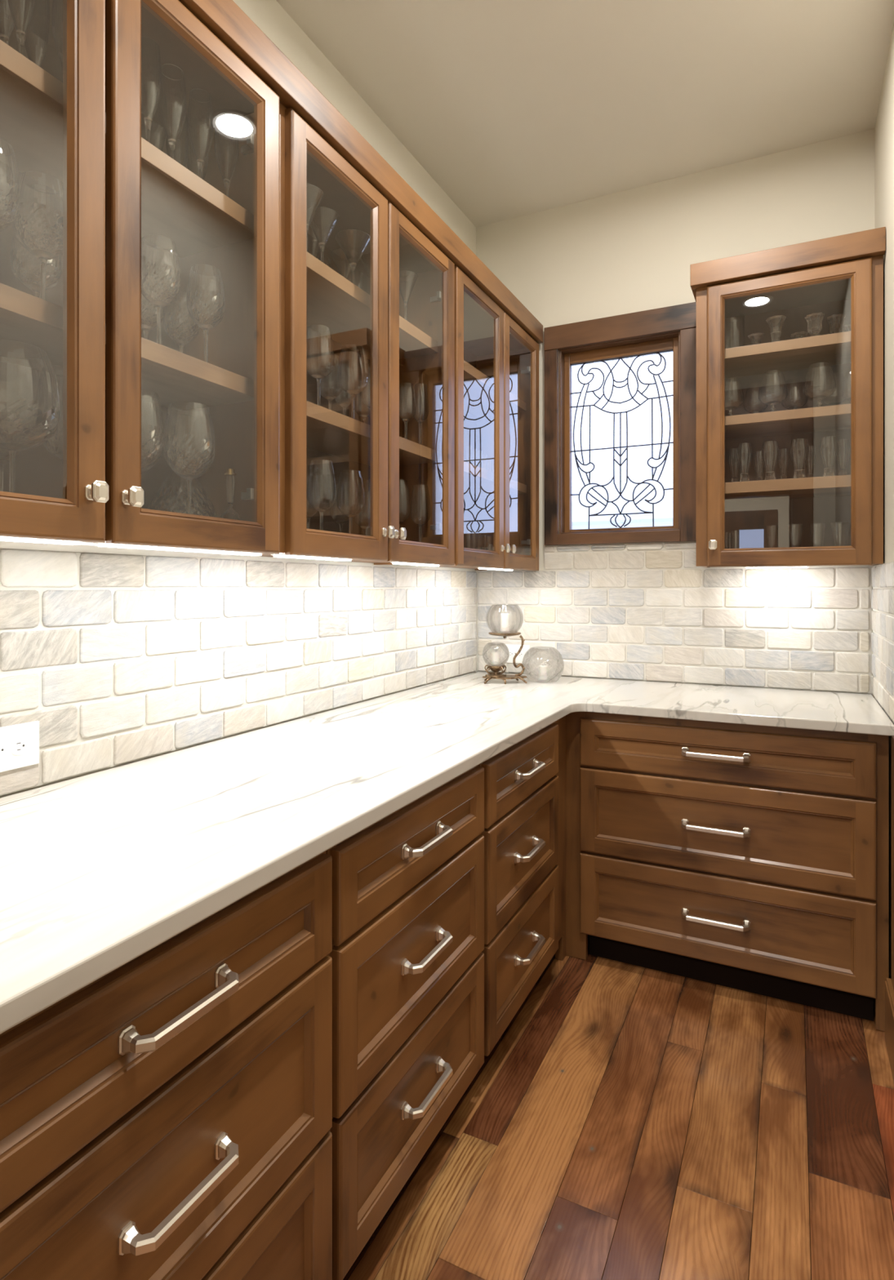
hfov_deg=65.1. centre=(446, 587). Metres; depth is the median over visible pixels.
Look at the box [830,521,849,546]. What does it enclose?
tumbler
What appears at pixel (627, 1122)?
floor
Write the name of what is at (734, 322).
vase
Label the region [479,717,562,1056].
base cabinet
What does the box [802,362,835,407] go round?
brandy snifter
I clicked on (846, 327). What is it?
candle holder
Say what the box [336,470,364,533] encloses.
wine glass
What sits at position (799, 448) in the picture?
glass
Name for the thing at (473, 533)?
glass
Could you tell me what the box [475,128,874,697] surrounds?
wall
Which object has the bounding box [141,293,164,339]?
goblet
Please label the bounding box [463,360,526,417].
shelf
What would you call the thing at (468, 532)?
glass
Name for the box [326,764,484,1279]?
base cabinet
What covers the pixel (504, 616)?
candle
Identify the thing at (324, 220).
martini glass
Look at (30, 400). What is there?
goblet
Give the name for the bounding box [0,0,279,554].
upper cabinet
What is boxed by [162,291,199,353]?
goblet
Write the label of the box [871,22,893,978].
wall
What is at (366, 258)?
martini glass
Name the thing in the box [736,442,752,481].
glass
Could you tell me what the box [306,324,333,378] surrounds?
bowl
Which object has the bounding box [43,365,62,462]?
goblet
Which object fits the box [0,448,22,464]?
bowl
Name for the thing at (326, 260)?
glass
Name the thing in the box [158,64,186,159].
champagne flute
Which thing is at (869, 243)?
crown molding
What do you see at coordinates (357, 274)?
glass
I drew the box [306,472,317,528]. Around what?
wine glass
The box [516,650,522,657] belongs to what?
receptacle
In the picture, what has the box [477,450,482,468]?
glass
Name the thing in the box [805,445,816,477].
glass
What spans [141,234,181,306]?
bowl
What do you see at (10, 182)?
goblet
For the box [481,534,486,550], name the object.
glass
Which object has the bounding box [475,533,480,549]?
glass
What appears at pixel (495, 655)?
candle
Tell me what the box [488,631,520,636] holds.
tray
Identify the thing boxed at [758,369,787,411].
brandy snifter
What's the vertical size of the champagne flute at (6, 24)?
0.265 m
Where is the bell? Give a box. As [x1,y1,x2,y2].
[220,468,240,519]
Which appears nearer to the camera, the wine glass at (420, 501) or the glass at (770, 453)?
the wine glass at (420, 501)
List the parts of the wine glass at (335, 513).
stem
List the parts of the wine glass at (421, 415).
stem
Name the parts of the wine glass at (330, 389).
stem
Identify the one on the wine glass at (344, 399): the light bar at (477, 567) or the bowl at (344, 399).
the bowl at (344, 399)
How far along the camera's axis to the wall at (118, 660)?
1.85 m
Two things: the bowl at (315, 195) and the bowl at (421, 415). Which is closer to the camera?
the bowl at (315, 195)
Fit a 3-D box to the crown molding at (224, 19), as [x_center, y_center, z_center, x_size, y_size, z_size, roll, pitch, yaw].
[-0.191,-1.161,1.974,0.036,0.080,2.780,0,0,26]
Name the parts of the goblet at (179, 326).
stem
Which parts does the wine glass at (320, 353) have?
stem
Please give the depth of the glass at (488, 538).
2.99 m
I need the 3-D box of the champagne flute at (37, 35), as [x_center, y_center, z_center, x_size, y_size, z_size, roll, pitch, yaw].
[-0.767,-1.005,1.307,0.046,0.307,0.046,0,0,-41]
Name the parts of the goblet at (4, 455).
stem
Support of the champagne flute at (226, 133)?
on the upper cabinet at (82, 126)
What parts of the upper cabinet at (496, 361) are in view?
panel, panel, door, panel, panel, knob, knob, door, frame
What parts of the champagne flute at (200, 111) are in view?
stem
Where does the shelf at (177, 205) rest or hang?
attached to the upper cabinet at (82, 126)
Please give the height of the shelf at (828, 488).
0.041 m
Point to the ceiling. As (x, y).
(514, 108)
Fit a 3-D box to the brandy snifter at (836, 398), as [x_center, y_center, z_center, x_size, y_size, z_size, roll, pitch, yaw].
[1.436,-0.715,2.598,0.088,0.148,0.088,0,0,27]
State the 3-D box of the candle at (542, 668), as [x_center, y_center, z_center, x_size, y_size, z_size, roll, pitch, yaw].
[0.415,0.365,3.030,0.038,0.066,0.038,0,0,26]
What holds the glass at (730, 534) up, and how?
on the upper cabinet at (853, 289)
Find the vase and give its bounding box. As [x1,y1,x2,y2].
[724,313,744,348]
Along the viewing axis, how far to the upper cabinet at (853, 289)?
2.58 m
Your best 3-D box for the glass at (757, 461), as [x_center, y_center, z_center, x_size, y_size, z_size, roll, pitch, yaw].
[1.205,-0.459,2.701,0.044,0.131,0.042,0,0,40]
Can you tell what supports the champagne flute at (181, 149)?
on the upper cabinet at (82, 126)
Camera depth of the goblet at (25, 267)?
1.30 m
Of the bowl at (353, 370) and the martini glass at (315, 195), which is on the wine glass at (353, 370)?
the bowl at (353, 370)
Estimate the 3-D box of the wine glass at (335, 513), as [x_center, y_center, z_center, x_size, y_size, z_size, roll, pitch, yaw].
[-0.334,-0.219,2.207,0.070,0.218,0.070,0,0,38]
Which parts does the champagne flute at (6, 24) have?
stem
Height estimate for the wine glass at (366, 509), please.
0.232 m
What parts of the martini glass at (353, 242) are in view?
stem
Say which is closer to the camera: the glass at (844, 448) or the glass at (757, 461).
the glass at (844, 448)
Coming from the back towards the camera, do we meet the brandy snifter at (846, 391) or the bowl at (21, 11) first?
the brandy snifter at (846, 391)
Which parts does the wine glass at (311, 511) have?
stem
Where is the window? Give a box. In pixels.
[543,302,696,545]
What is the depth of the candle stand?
2.97 m
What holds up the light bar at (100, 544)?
attached to the upper cabinet at (82, 126)
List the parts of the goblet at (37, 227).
stem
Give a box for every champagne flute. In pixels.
[0,0,14,45]
[7,0,35,55]
[24,0,49,67]
[51,0,62,73]
[141,36,161,142]
[144,105,165,151]
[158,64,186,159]
[165,112,188,167]
[186,137,208,180]
[187,88,213,179]
[214,113,239,197]
[399,270,417,319]
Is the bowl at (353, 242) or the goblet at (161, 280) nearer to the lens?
the goblet at (161, 280)
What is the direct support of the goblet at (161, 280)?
on the upper cabinet at (82, 126)
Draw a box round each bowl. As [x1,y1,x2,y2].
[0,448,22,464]
[7,0,35,37]
[12,171,62,260]
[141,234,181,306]
[163,401,215,479]
[186,263,225,329]
[306,183,324,227]
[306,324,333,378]
[334,389,355,407]
[335,229,370,266]
[337,344,368,394]
[399,270,417,304]
[399,382,415,421]
[413,382,428,422]
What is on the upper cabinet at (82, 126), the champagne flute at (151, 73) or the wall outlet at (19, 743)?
the champagne flute at (151, 73)
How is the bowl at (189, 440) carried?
on the goblet at (189, 440)
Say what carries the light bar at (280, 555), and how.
attached to the upper cabinet at (420, 348)
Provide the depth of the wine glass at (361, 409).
2.32 m
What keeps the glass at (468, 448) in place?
on the upper cabinet at (496, 361)
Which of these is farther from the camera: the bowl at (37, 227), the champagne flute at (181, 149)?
the champagne flute at (181, 149)
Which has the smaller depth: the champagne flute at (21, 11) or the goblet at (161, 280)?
the champagne flute at (21, 11)
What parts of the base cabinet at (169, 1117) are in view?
panel, panel, frame, pull handle, pull handle, drawer, panel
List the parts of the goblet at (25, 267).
stem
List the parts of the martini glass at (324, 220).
stem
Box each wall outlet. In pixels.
[0,720,39,772]
[501,644,529,663]
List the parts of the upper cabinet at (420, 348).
frame, panel, door, panel, panel, knob, knob, panel, door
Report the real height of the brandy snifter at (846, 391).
0.130 m
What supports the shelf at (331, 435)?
attached to the upper cabinet at (420, 348)
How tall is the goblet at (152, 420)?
0.288 m
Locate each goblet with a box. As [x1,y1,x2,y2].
[0,137,21,231]
[0,338,60,493]
[0,448,22,491]
[9,233,61,297]
[12,171,62,300]
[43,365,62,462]
[141,234,181,344]
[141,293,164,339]
[141,389,164,473]
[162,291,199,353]
[163,401,215,514]
[186,263,225,363]
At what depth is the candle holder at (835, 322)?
2.52 m
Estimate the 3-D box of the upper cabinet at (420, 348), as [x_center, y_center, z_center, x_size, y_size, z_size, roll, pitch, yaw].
[-0.298,-0.630,2.077,0.356,1.108,0.900,0,0,26]
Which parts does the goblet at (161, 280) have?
stem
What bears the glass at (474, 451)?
on the upper cabinet at (496, 361)
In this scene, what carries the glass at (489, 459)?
on the upper cabinet at (496, 361)
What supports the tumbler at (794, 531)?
on the upper cabinet at (853, 289)
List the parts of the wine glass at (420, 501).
stem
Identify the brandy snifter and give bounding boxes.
[724,377,744,416]
[743,382,768,413]
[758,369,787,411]
[781,377,807,409]
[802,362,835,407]
[821,372,845,405]
[841,371,850,404]
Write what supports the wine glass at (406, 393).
on the upper cabinet at (420, 348)
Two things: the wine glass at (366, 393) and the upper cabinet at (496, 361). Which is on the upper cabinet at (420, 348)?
the wine glass at (366, 393)
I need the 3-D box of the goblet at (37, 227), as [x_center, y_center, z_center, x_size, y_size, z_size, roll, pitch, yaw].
[-0.709,-0.591,1.229,0.093,0.236,0.093,0,0,-20]
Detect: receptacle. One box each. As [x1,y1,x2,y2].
[0,741,4,759]
[12,737,26,755]
[507,649,513,657]
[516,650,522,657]
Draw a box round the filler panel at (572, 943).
[555,711,587,960]
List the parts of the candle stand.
plate, arm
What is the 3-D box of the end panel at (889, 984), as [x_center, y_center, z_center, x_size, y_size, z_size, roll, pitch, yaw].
[0.925,0.885,1.286,0.034,0.902,1.735,0,0,26]
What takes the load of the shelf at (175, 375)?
attached to the upper cabinet at (82, 126)
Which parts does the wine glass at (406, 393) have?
stem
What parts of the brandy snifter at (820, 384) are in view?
stem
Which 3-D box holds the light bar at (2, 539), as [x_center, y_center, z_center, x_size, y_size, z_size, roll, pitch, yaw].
[-0.718,-0.080,1.018,0.035,0.014,0.400,0,0,26]
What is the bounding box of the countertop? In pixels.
[0,671,893,1034]
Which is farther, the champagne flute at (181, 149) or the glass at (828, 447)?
the glass at (828, 447)
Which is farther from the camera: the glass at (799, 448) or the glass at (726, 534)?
the glass at (726, 534)
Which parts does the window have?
glass pane, glass pane, glass pane, glass pane, glass pane, glass pane, glass pane, glass pane, glass pane, glass pane, glass pane, glass pane, glass pane, glass pane, glass pane, glass pane, glass pane, glass pane, glass pane, glass pane, glass pane, glass pane, glass pane, glass pane, glass pane, glass pane, glass pane, glass pane, glass pane, sill, glass pane, glass pane, glass pane, glass pane, glass pane, sash rail, sash rail, glass pane, glass pane, glass pane, glass pane, glass pane, glass pane, glass pane, glass pane, glass pane, glass pane, glass pane, glass pane, glass pane, glass pane, glass pane, glass pane, glass pane, glass pane, glass pane, glass pane, glass pane, glass pane, glass pane, glass pane, glass pane, glass pane, glass pane, glass pane, glass pane, glass pane, glass pane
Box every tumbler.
[764,524,778,547]
[786,524,803,546]
[808,523,825,546]
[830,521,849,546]
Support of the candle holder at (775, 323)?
on the upper cabinet at (853, 289)
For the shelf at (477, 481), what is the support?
attached to the upper cabinet at (496, 361)
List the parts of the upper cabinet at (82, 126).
door, panel, knob, knob, panel, door, panel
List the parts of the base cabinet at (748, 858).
pull handle, pull handle, pull handle, panel, panel, panel, drawer, drawer, drawer, corner stile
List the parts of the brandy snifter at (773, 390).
stem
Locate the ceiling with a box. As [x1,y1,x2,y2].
[275,0,893,227]
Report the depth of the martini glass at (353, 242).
2.04 m
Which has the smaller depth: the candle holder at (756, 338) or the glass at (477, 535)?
the candle holder at (756, 338)
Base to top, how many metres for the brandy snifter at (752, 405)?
0.145 m
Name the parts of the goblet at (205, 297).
stem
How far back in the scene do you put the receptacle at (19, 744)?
1.37 m
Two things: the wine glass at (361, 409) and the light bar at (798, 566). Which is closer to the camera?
the wine glass at (361, 409)
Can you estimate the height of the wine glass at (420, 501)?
0.242 m
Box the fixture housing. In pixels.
[0,540,249,557]
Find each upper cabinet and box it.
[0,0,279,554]
[257,102,454,565]
[400,266,538,571]
[696,255,883,567]
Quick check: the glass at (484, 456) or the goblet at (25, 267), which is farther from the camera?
the glass at (484, 456)
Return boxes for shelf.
[0,40,253,257]
[0,283,253,407]
[306,252,437,359]
[306,400,437,466]
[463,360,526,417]
[463,461,526,496]
[724,331,850,378]
[724,404,850,439]
[724,475,850,502]
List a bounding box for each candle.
[491,649,500,664]
[500,612,508,631]
[538,665,546,679]
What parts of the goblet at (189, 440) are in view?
stem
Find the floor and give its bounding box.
[342,934,893,1279]
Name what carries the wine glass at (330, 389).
on the upper cabinet at (420, 348)
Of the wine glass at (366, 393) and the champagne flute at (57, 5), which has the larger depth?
the wine glass at (366, 393)
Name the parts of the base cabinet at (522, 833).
drawer, drawer, drawer, frame, panel, panel, panel, pull handle, pull handle, pull handle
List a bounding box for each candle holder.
[747,333,764,345]
[765,315,786,342]
[790,331,808,339]
[804,312,824,337]
[826,313,845,333]
[843,324,850,332]
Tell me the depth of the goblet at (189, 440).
1.47 m
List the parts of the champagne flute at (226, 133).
stem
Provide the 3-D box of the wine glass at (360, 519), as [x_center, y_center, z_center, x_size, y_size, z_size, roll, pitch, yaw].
[-0.273,-0.212,2.331,0.074,0.204,0.074,0,0,2]
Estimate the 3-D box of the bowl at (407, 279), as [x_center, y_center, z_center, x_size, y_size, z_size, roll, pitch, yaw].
[-0.140,-1.007,2.374,0.083,0.098,0.083,0,0,17]
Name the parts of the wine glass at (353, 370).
stem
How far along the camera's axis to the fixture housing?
1.39 m
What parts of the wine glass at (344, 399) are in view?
stem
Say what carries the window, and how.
in the wall at (634, 611)
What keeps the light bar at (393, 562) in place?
attached to the upper cabinet at (420, 348)
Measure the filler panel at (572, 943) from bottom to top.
0.895 m
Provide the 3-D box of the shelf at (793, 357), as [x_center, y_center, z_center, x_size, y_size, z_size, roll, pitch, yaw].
[1.281,-0.875,2.655,0.563,0.037,0.272,0,0,26]
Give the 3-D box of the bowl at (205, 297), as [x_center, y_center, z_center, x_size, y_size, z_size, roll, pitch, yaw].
[-0.539,-0.643,1.567,0.082,0.132,0.082,0,0,0]
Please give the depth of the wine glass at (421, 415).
2.40 m
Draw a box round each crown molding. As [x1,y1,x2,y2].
[178,0,542,343]
[689,226,885,302]
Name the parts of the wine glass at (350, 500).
stem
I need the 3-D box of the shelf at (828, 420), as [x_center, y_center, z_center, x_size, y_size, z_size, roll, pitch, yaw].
[1.281,-0.624,2.655,0.563,0.034,0.272,0,0,26]
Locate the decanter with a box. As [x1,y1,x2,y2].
[147,469,217,517]
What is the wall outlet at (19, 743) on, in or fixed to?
attached to the wall at (118, 660)
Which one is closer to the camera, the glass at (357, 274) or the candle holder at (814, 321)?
the glass at (357, 274)
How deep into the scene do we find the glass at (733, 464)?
2.73 m
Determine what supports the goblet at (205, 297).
on the upper cabinet at (82, 126)
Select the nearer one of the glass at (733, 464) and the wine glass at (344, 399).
the wine glass at (344, 399)
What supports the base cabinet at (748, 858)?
on the floor
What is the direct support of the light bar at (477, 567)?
attached to the upper cabinet at (496, 361)
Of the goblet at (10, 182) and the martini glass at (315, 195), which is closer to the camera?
the goblet at (10, 182)
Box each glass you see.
[306,183,324,252]
[306,324,333,405]
[306,459,336,530]
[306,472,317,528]
[307,226,319,257]
[310,206,339,262]
[316,354,342,409]
[318,256,330,267]
[329,248,351,279]
[329,482,348,533]
[334,389,355,415]
[335,229,370,284]
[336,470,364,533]
[337,344,368,418]
[351,270,362,288]
[353,509,370,535]
[354,391,370,423]
[360,252,370,279]
[361,362,370,408]
[363,479,370,519]
[399,382,415,439]
[399,479,409,539]
[410,484,430,542]
[413,382,428,444]
[466,444,471,464]
[466,530,471,548]
[471,448,477,466]
[471,531,475,548]
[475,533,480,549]
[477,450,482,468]
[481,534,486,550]
[482,454,487,470]
[486,535,491,551]
[487,457,492,471]
[724,532,728,548]
[728,448,739,482]
[728,533,731,548]
[731,530,739,548]
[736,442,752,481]
[753,450,764,480]
[760,440,779,479]
[777,448,789,479]
[789,438,808,478]
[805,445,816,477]
[818,435,838,476]
[835,439,850,475]
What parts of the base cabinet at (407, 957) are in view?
frame, drawer, drawer, drawer, panel, panel, panel, pull handle, pull handle, pull handle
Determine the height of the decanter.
0.282 m
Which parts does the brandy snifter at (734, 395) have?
stem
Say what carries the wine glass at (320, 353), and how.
on the upper cabinet at (420, 348)
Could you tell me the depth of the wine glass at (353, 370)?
2.04 m
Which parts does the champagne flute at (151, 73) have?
stem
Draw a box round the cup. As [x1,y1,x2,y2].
[487,664,505,675]
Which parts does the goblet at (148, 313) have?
stem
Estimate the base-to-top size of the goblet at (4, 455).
0.258 m
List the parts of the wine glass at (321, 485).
stem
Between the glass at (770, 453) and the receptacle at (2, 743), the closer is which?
the receptacle at (2, 743)
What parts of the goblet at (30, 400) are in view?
stem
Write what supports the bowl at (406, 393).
on the wine glass at (406, 393)
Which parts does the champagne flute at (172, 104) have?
stem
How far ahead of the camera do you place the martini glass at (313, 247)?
2.04 m
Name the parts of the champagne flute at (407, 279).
stem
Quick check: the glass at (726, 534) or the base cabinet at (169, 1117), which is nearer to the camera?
the base cabinet at (169, 1117)
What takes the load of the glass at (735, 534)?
on the upper cabinet at (853, 289)
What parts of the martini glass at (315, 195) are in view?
stem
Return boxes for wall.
[0,0,476,797]
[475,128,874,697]
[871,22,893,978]
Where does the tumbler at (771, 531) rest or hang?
on the upper cabinet at (853, 289)
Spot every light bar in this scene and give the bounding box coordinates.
[0,537,80,545]
[93,542,261,555]
[271,553,351,560]
[390,561,439,566]
[476,567,512,570]
[744,565,808,568]
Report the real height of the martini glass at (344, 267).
0.170 m
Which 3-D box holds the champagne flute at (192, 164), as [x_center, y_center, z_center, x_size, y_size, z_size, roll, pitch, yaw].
[-0.595,-0.978,1.667,0.052,0.253,0.052,0,0,-12]
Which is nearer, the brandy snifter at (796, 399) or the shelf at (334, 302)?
the shelf at (334, 302)
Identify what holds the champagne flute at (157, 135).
on the upper cabinet at (82, 126)
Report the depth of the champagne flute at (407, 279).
2.35 m
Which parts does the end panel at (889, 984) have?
baseboard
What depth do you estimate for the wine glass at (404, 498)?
2.38 m
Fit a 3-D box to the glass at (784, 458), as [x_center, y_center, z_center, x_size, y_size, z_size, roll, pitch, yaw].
[1.280,-0.460,2.663,0.039,0.133,0.038,0,0,7]
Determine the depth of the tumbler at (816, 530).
2.51 m
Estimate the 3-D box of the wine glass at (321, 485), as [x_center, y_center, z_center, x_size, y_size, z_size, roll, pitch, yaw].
[-0.349,-0.231,1.950,0.081,0.242,0.081,0,0,18]
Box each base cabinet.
[0,850,332,1279]
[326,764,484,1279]
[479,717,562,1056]
[579,711,888,1031]
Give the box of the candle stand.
[482,631,527,684]
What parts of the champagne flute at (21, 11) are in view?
stem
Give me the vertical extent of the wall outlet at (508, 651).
0.086 m
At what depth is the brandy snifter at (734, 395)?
2.62 m
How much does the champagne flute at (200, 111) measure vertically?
0.238 m
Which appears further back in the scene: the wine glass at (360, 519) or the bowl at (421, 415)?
the bowl at (421, 415)
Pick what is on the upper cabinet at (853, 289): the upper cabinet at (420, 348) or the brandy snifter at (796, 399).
the brandy snifter at (796, 399)
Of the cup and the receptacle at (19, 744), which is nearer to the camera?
the receptacle at (19, 744)
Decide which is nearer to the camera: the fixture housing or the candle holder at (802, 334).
the fixture housing
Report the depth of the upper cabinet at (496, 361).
3.03 m
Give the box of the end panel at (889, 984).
[884,735,893,1082]
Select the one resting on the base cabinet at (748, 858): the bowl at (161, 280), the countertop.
the countertop

